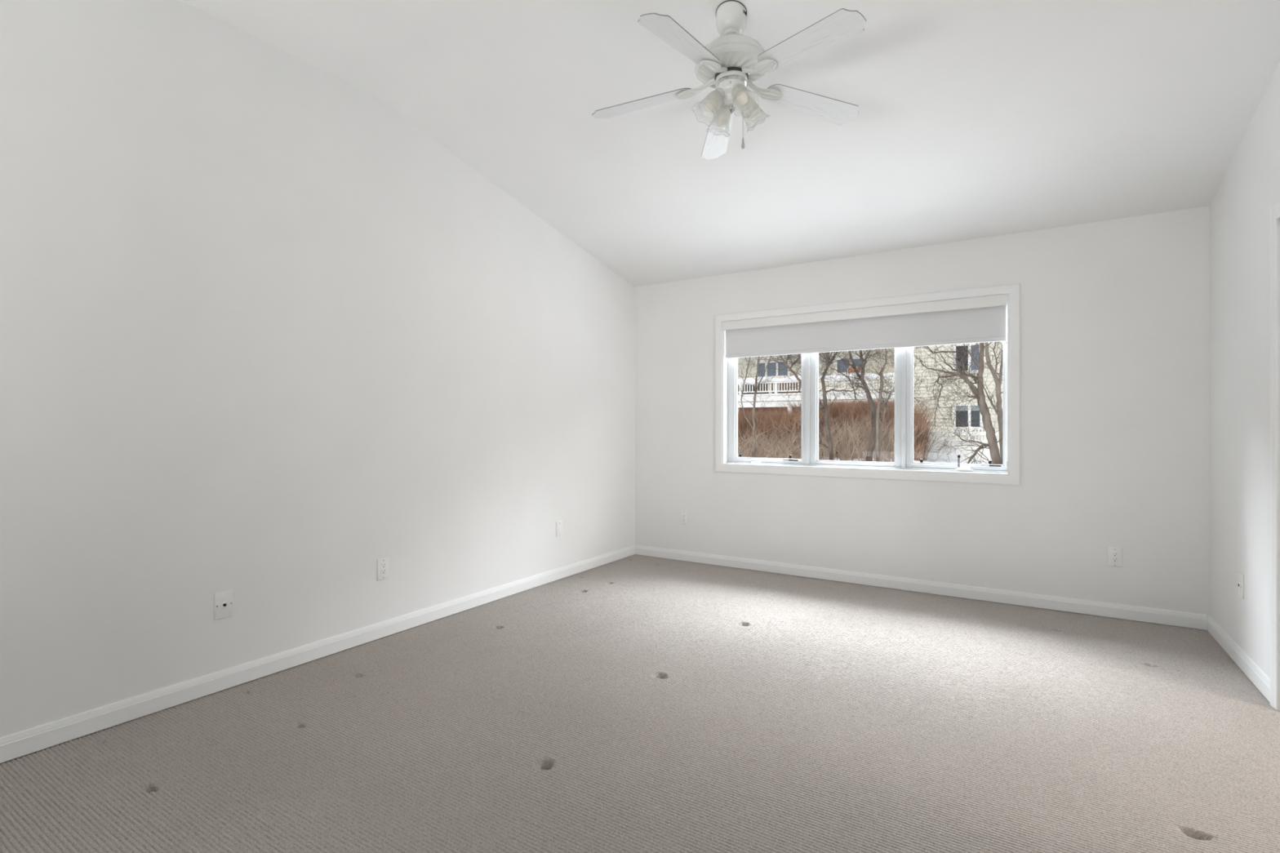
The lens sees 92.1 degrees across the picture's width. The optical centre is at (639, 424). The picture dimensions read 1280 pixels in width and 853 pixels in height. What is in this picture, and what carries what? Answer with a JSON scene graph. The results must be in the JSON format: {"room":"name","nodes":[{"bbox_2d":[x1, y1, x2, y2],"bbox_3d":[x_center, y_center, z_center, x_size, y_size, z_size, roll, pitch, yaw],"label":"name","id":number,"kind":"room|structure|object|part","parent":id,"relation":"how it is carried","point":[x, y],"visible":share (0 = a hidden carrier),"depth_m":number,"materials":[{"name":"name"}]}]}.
{"room":"empty bedroom","nodes":[
{"label":"empty bedroom","id":0,"kind":"room"},
{"bbox_2d":[0,0,635,762],"bbox_3d":[-1.835,-0.260,2.951,0.170,3.080,6.780,0,0,32],"label":"wall","id":1,"kind":"structure","parent":0,"point":[267,339],"depth_m":2.83,"materials":[{"name":"paint"}]},
{"bbox_2d":[214,590,233,620],"bbox_3d":[-1.853,0.802,2.752,0.012,0.118,0.076,0,0,32],"label":"cable jack","id":2,"kind":"object","parent":1,"relation":"attached to","point":[224,601],"visible":1,"depth_m":2.75,"materials":[{"name":"white plastic"}]},
{"bbox_2d":[220,601,228,608],"bbox_3d":[-1.851,0.802,2.751,0.006,0.031,0.031,0,0,32],"label":"socket","id":3,"kind":"object","parent":2,"relation":"attached to","point":[223,604],"depth_m":2.75,"materials":[{"name":"white plastic"}]},
{"bbox_2d":[0,544,635,763],"bbox_3d":[-1.757,1.135,2.902,0.014,0.084,6.440,0,0,32],"label":"baseboard","id":4,"kind":"structure","parent":1,"relation":"attached to","point":[12,746],"depth_m":2.84,"materials":[{"name":"white wood"}]},
{"bbox_2d":[377,557,389,580],"bbox_3d":[-1.427,0.800,3.433,0.008,0.116,0.072,0,0,32],"label":"power outlet","id":5,"kind":"object","parent":1,"relation":"attached to","point":[383,564],"visible":1,"depth_m":3.43,"materials":[{"name":"white plastic"}]},
{"bbox_2d":[381,562,386,575],"bbox_3d":[-1.425,0.800,3.432,0.004,0.067,0.033,0,0,32],"label":"receptacle","id":6,"kind":"object","parent":5,"relation":"attached to","point":[383,564],"depth_m":3.43,"materials":[{"name":"white plastic"}]},
{"bbox_2d":[555,520,562,536],"bbox_3d":[-0.616,0.792,4.722,0.007,0.116,0.072,0,0,32],"label":"blank plate","id":7,"kind":"object","parent":1,"relation":"attached to","point":[558,524],"visible":1,"depth_m":4.72,"materials":[{"name":"white plastic"}]},
{"bbox_2d":[0,554,1279,852],"bbox_3d":[-0.106,1.202,1.861,3.958,0.048,6.484,0,0,32],"label":"floor","id":8,"kind":"structure","parent":0,"point":[633,704],"depth_m":2.29,"materials":[{"name":"carpet"}]},
{"bbox_2d":[181,0,1279,287],"bbox_3d":[-0.105,-1.586,1.862,4.258,0.728,6.780,0,0,32],"label":"ceiling","id":9,"kind":"structure","parent":0,"point":[975,119],"depth_m":3.12,"materials":[{"name":"paint"}]},
{"bbox_2d":[591,0,866,159],"bbox_3d":[0.355,-1.456,2.577,1.200,0.601,1.165,0,0,32],"label":"ceiling fan","id":10,"kind":"object","parent":9,"relation":"hanging from","point":[733,61],"visible":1,"depth_m":2.55,"materials":[{"name":"white wood"}]},
{"bbox_3d":[0.009,-1.418,2.727,0.464,0.004,0.132,-6,10,17],"label":"blade","id":11,"kind":"part","parent":10,"relation":"part of","materials":[{"name":"white wood"}]},
{"bbox_3d":[0.157,-1.418,2.286,0.132,0.004,0.464,14,14,33],"label":"blade","id":12,"kind":"part","parent":10,"relation":"part of","materials":[{"name":"white wood"}]},
{"bbox_3d":[0.302,-1.345,2.580,0.049,0.083,0.049,38,-11,-15],"label":"light bulb","id":13,"kind":"part","parent":10,"relation":"part of","materials":[{"name":"white glass"}]},
{"bbox_3d":[0.296,-1.336,2.578,0.102,0.116,0.111,38,-11,-15],"label":"lamp shade","id":14,"kind":"part","parent":10,"relation":"part of","materials":[{"name":"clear glass"}]},
{"bbox_3d":[0.382,-1.418,3.004,0.132,0.004,0.464,-12,-5,-2],"label":"blade","id":15,"kind":"part","parent":10,"relation":"part of","materials":[{"name":"white wood"}]},
{"bbox_3d":[0.358,-1.345,2.692,0.049,0.083,0.049,0,37,-19],"label":"light bulb","id":16,"kind":"part","parent":10,"relation":"part of","materials":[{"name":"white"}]},
{"bbox_3d":[0.356,-1.336,2.698,0.111,0.116,0.102,0,37,-19],"label":"lamp shade","id":17,"kind":"part","parent":10,"relation":"part of","materials":[{"name":"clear glass"}]},
{"bbox_3d":[0.416,-1.336,2.519,0.111,0.116,0.102,0,-37,-19],"label":"lamp shade","id":18,"kind":"part","parent":10,"relation":"part of","materials":[{"name":"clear glass"}]},
{"bbox_3d":[0.414,-1.345,2.524,0.049,0.083,0.049,0,-37,-19],"label":"light bulb","id":19,"kind":"part","parent":10,"relation":"part of","materials":[{"name":"white glass"}]},
{"bbox_3d":[0.429,-1.305,2.585,0.009,0.211,0.003,0,0,28],"label":"pull chain","id":20,"kind":"part","parent":10,"relation":"part of","materials":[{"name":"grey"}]},
{"bbox_3d":[0.476,-1.336,2.639,0.102,0.116,0.111,-38,11,-15],"label":"lamp shade","id":21,"kind":"part","parent":10,"relation":"part of","materials":[{"name":"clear glass"}]},
{"bbox_3d":[0.470,-1.345,2.637,0.049,0.083,0.049,-38,11,-15],"label":"light bulb","id":22,"kind":"part","parent":10,"relation":"part of","materials":[{"name":"white glass"}]},
{"bbox_3d":[0.621,-1.418,2.291,0.132,0.004,0.464,15,-3,-37],"label":"blade","id":23,"kind":"part","parent":10,"relation":"part of","materials":[{"name":"white wood"}]},
{"bbox_3d":[0.761,-1.418,2.734,0.464,0.004,0.132,6,-14,-18],"label":"blade","id":24,"kind":"part","parent":10,"relation":"part of","materials":[{"name":"white wood"}]},
{"bbox_2d":[635,205,1209,629],"bbox_3d":[1.656,0.011,4.659,3.918,2.537,0.170,0,0,32],"label":"wall","id":25,"kind":"structure","parent":0,"point":[1115,313],"depth_m":4.01,"materials":[{"name":"paint"}]},
{"bbox_2d":[680,511,688,524],"bbox_3d":[0.384,0.808,5.355,0.072,0.116,0.008,0,0,32],"label":"power outlet","id":26,"kind":"object","parent":25,"relation":"attached to","point":[684,515],"visible":1,"depth_m":5.35,"materials":[{"name":"white plastic"}]},
{"bbox_2d":[682,514,685,522],"bbox_3d":[0.383,0.808,5.353,0.033,0.067,0.004,0,0,32],"label":"receptacle","id":27,"kind":"object","parent":26,"relation":"attached to","point":[683,515],"depth_m":5.35,"materials":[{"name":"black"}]},
{"bbox_2d":[715,283,1020,485],"bbox_3d":[1.602,-0.265,4.683,2.190,1.323,0.186,0,0,32],"label":"window","id":28,"kind":"structure","parent":25,"relation":"in","point":[904,468],"depth_m":4.52,"materials":[{"name":"white"}]},
{"bbox_3d":[1.038,-0.271,5.078,0.664,1.163,0.050,0,0,32],"label":"casement sash","id":29,"kind":"part","parent":28,"relation":"part of","materials":[{"name":"white"}]},
{"bbox_3d":[1.635,-0.271,4.701,0.670,1.163,0.050,0,0,32],"label":"fixed sash","id":30,"kind":"part","parent":28,"relation":"part of","materials":[{"name":"white"}]},
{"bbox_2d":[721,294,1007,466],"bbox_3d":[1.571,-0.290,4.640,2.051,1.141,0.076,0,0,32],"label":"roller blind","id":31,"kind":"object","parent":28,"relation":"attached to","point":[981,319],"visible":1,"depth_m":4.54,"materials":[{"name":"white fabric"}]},
{"bbox_3d":[1.624,0.317,4.718,2.042,0.012,0.105,0,0,32],"label":"sill","id":32,"kind":"part","parent":28,"relation":"part of","materials":[{"name":"white wood"}]},
{"bbox_3d":[2.215,-0.271,4.337,0.635,1.163,0.050,0,0,32],"label":"casement sash","id":33,"kind":"part","parent":28,"relation":"part of","materials":[{"name":"white"}]},
{"bbox_3d":[2.210,0.258,4.280,0.018,0.073,0.018,0,0,32],"label":"crank handle","id":34,"kind":"part","parent":28,"relation":"part of","materials":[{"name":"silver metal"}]},
{"bbox_3d":[2.386,0.275,4.198,0.120,0.010,0.010,0,0,32],"label":"hinge arm","id":35,"kind":"part","parent":28,"relation":"part of","materials":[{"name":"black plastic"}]},
{"bbox_2d":[635,545,1206,630],"bbox_3d":[1.607,1.135,4.582,3.891,0.084,0.014,0,0,32],"label":"baseboard","id":36,"kind":"structure","parent":25,"relation":"attached to","point":[1180,619],"depth_m":4.24,"materials":[{"name":"white wood"}]},
{"bbox_2d":[1107,546,1122,567],"bbox_3d":[2.900,0.808,3.771,0.072,0.116,0.008,0,0,32],"label":"power outlet","id":37,"kind":"object","parent":25,"relation":"attached to","point":[1114,554],"visible":1,"depth_m":3.77,"materials":[{"name":"white plastic"}]},
{"bbox_2d":[1111,551,1118,563],"bbox_3d":[2.899,0.808,3.769,0.033,0.067,0.004,0,0,32],"label":"receptacle","id":38,"kind":"object","parent":37,"relation":"attached to","point":[1114,554],"depth_m":3.77,"materials":[{"name":"white plastic"}]},
{"bbox_2d":[1209,62,1279,679],"bbox_3d":[1.625,-0.260,0.773,0.170,3.080,6.780,0,0,32],"label":"wall","id":39,"kind":"structure","parent":0,"point":[1240,207],"depth_m":2.99,"materials":[{"name":"paint"}]},
{"bbox_2d":[1206,615,1270,702],"bbox_3d":[2.966,1.135,3.077,0.014,0.084,1.112,0,0,32],"label":"baseboard","id":40,"kind":"structure","parent":39,"relation":"attached to","point":[1259,678],"depth_m":2.98,"materials":[{"name":"white wood"}]},
{"bbox_2d":[1238,572,1244,599],"bbox_3d":[2.925,0.782,3.010,0.012,0.118,0.076,0,0,32],"label":"phone jack","id":41,"kind":"object","parent":39,"relation":"attached to","point":[1241,577],"visible":1,"depth_m":3.00,"materials":[{"name":"white plastic"}]},
{"bbox_2d":[1270,200,1279,711],"bbox_3d":[2.277,0.134,1.825,0.187,2.093,1.741,0,0,32],"label":"trim","id":42,"kind":"structure","parent":39,"relation":"attached to","point":[1275,210],"depth_m":2.56,"materials":[{"name":"white"}]},
{"label":"outside","id":43,"kind":"structure","parent":0,"visible":0},
{"bbox_2d":[822,454,988,464],"bbox_3d":[5.540,1.429,20.063,40.000,1.118,30.000,0,0,32],"label":"ground","id":44,"kind":"structure","parent":43,"point":[953,461],"depth_m":16.92,"materials":[{"name":"white snow"}]},
{"bbox_2d":[737,355,798,457],"bbox_3d":[2.634,-0.671,14.000,2.207,3.602,1.054,0,0,32],"label":"bare tree","id":45,"kind":"object","parent":44,"relation":"on","point":[757,362],"visible":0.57,"depth_m":14.14,"materials":[{"name":"brown plant"}]},
{"bbox_2d":[737,351,855,419],"bbox_3d":[3.036,-0.693,12.954,2.858,3.646,1.648,0,0,23],"label":"bare tree","id":46,"kind":"object","parent":44,"relation":"on","point":[798,356],"visible":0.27,"depth_m":12.78,"materials":[{"name":"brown plant"}]},
{"bbox_2d":[737,405,866,458],"bbox_3d":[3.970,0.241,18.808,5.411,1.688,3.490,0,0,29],"label":"shrub","id":47,"kind":"object","parent":44,"relation":"on","point":[775,416],"visible":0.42,"depth_m":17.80,"materials":[{"name":"brown plant"}]},
{"bbox_2d":[737,372,894,412],"bbox_3d":[5.422,-0.281,24.425,9.572,3.123,2.802,0,0,32],"label":"deck","id":48,"kind":"object","parent":44,"relation":"on","point":[778,397],"visible":0.35,"depth_m":22.78,"materials":[{"name":"grey wood"}]},
{"bbox_3d":[3.894,-1.183,23.899,0.100,1.023,0.110,0,0,32],"label":"railing post","id":49,"kind":"part","parent":48,"relation":"part of","materials":[{"name":"white paint"}]},
{"bbox_2d":[737,383,768,394],"bbox_3d":[4.306,-1.407,24.462,1.540,0.480,0.472,0,0,32],"label":"railing","id":50,"kind":"object","parent":48,"relation":"on","point":[762,384],"visible":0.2,"depth_m":24.19,"materials":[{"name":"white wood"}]},
{"bbox_3d":[5.105,-1.183,23.137,0.100,1.023,0.110,0,0,32],"label":"railing post","id":51,"kind":"part","parent":48,"relation":"part of","materials":[{"name":"white paint"}]},
{"bbox_2d":[771,382,801,393],"bbox_3d":[5.807,-1.407,23.518,1.540,0.480,0.472,0,0,32],"label":"railing","id":52,"kind":"object","parent":48,"relation":"on","point":[799,382],"visible":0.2,"depth_m":23.50,"materials":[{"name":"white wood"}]},
{"bbox_3d":[4.755,-1.426,23.363,9.555,0.378,0.110,0,0,32],"label":"railing","id":53,"kind":"part","parent":48,"relation":"part of","materials":[{"name":"white paint"}]},
{"bbox_3d":[6.886,-1.183,22.016,0.100,1.023,0.110,0,0,32],"label":"railing post","id":54,"kind":"part","parent":48,"relation":"part of","materials":[{"name":"white paint"}]},
{"bbox_2d":[843,366,863,391],"bbox_3d":[7.926,-1.677,22.897,0.600,1.020,0.600,0,0,32],"label":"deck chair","id":55,"kind":"object","parent":48,"relation":"on","point":[850,366],"visible":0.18,"depth_m":22.98,"materials":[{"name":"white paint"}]},
{"bbox_2d":[848,366,861,373],"bbox_3d":[8.059,-1.937,23.109,0.540,0.500,0.100,0,0,32],"label":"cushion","id":56,"kind":"object","parent":55,"relation":"on","point":[850,366],"depth_m":23.11,"materials":[{"name":"brown"}]},
{"bbox_3d":[8.603,-1.183,20.935,0.100,1.023,0.110,0,0,32],"label":"railing post","id":57,"kind":"part","parent":48,"relation":"part of","materials":[{"name":"white paint"}]},
{"bbox_2d":[785,348,893,460],"bbox_3d":[3.929,-0.653,12.791,1.428,3.567,2.715,0,0,-41],"label":"bare tree","id":58,"kind":"object","parent":44,"relation":"on","point":[824,406],"visible":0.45,"depth_m":12.85,"materials":[{"name":"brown plant"}]},
{"bbox_2d":[822,349,892,462],"bbox_3d":[4.830,-0.864,13.378,1.540,3.988,2.023,0,0,-41],"label":"bare tree","id":59,"kind":"object","parent":44,"relation":"on","point":[870,449],"visible":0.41,"depth_m":13.06,"materials":[{"name":"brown plant"}]},
{"bbox_2d":[751,396,976,462],"bbox_3d":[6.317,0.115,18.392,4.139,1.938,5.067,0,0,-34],"label":"shrub","id":60,"kind":"object","parent":44,"relation":"on","point":[845,406],"visible":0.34,"depth_m":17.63,"materials":[{"name":"brown plant"}]},
{"bbox_2d":[737,341,1003,439],"bbox_3d":[11.632,-3.570,24.227,21.675,9.700,10.600,0,0,32],"label":"house","id":61,"kind":"structure","parent":44,"relation":"on","point":[989,379],"depth_m":19.96,"materials":[{"name":"cream siding"},{"name":"glass"},{"name":"white painted wood"}]},
{"bbox_2d":[955,405,979,410],"bbox_3d":[10.330,-0.526,19.460,0.672,0.160,0.013,0,0,32],"label":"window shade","id":62,"kind":"object","parent":61,"relation":"hanging from","point":[969,407],"depth_m":19.41,"materials":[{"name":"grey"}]},
{"bbox_2d":[839,346,925,462],"bbox_3d":[5.309,-0.608,12.912,1.847,3.475,1.735,0,0,-31],"label":"bare tree","id":63,"kind":"object","parent":44,"relation":"on","point":[880,395],"visible":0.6,"depth_m":12.56,"materials":[{"name":"brown plant"}]},
{"bbox_2d":[870,405,949,460],"bbox_3d":[7.387,0.243,17.221,1.894,1.682,2.025,0,0,-41],"label":"shrub","id":64,"kind":"object","parent":44,"relation":"on","point":[922,437],"visible":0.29,"depth_m":16.84,"materials":[{"name":"brown plant"}]},
{"bbox_2d":[871,341,1003,464],"bbox_3d":[5.154,-0.569,10.529,2.341,3.930,2.801,0,0,36],"label":"bare tree","id":65,"kind":"object","parent":44,"relation":"on","point":[978,392],"visible":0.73,"depth_m":10.55,"materials":[{"name":"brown plant"}]},
{"bbox_2d":[924,426,1000,461],"bbox_3d":[9.367,0.778,17.163,2.828,1.465,0.130,0,0,32],"label":"fence","id":66,"kind":"object","parent":44,"relation":"on","point":[953,455],"visible":0.24,"depth_m":17.41,"materials":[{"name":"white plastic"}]},
{"bbox_3d":[9.388,0.459,17.156,2.785,0.090,0.100,0,0,32],"label":"rail","id":67,"kind":"part","parent":66,"relation":"part of","materials":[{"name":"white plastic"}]},
{"bbox_3d":[9.402,0.985,17.150,2.697,1.052,0.025,0,0,32],"label":"board panel","id":68,"kind":"part","parent":66,"relation":"part of","materials":[{"name":"white plastic"}]},
{"bbox_3d":[9.388,0.240,17.156,2.785,0.090,0.100,0,0,32],"label":"rail","id":69,"kind":"part","parent":66,"relation":"part of","materials":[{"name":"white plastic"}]},
{"bbox_3d":[9.235,0.778,17.246,0.120,1.465,0.130,0,0,32],"label":"post","id":70,"kind":"part","parent":66,"relation":"part of","materials":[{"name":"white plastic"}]},
{"bbox_2d":[950,341,1003,464],"bbox_3d":[6.426,-0.678,11.380,1.848,3.617,0.899,0,0,32],"label":"bare tree","id":71,"kind":"object","parent":44,"relation":"on","point":[998,411],"visible":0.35,"depth_m":11.11,"materials":[{"name":"brown plant"}]}
]}

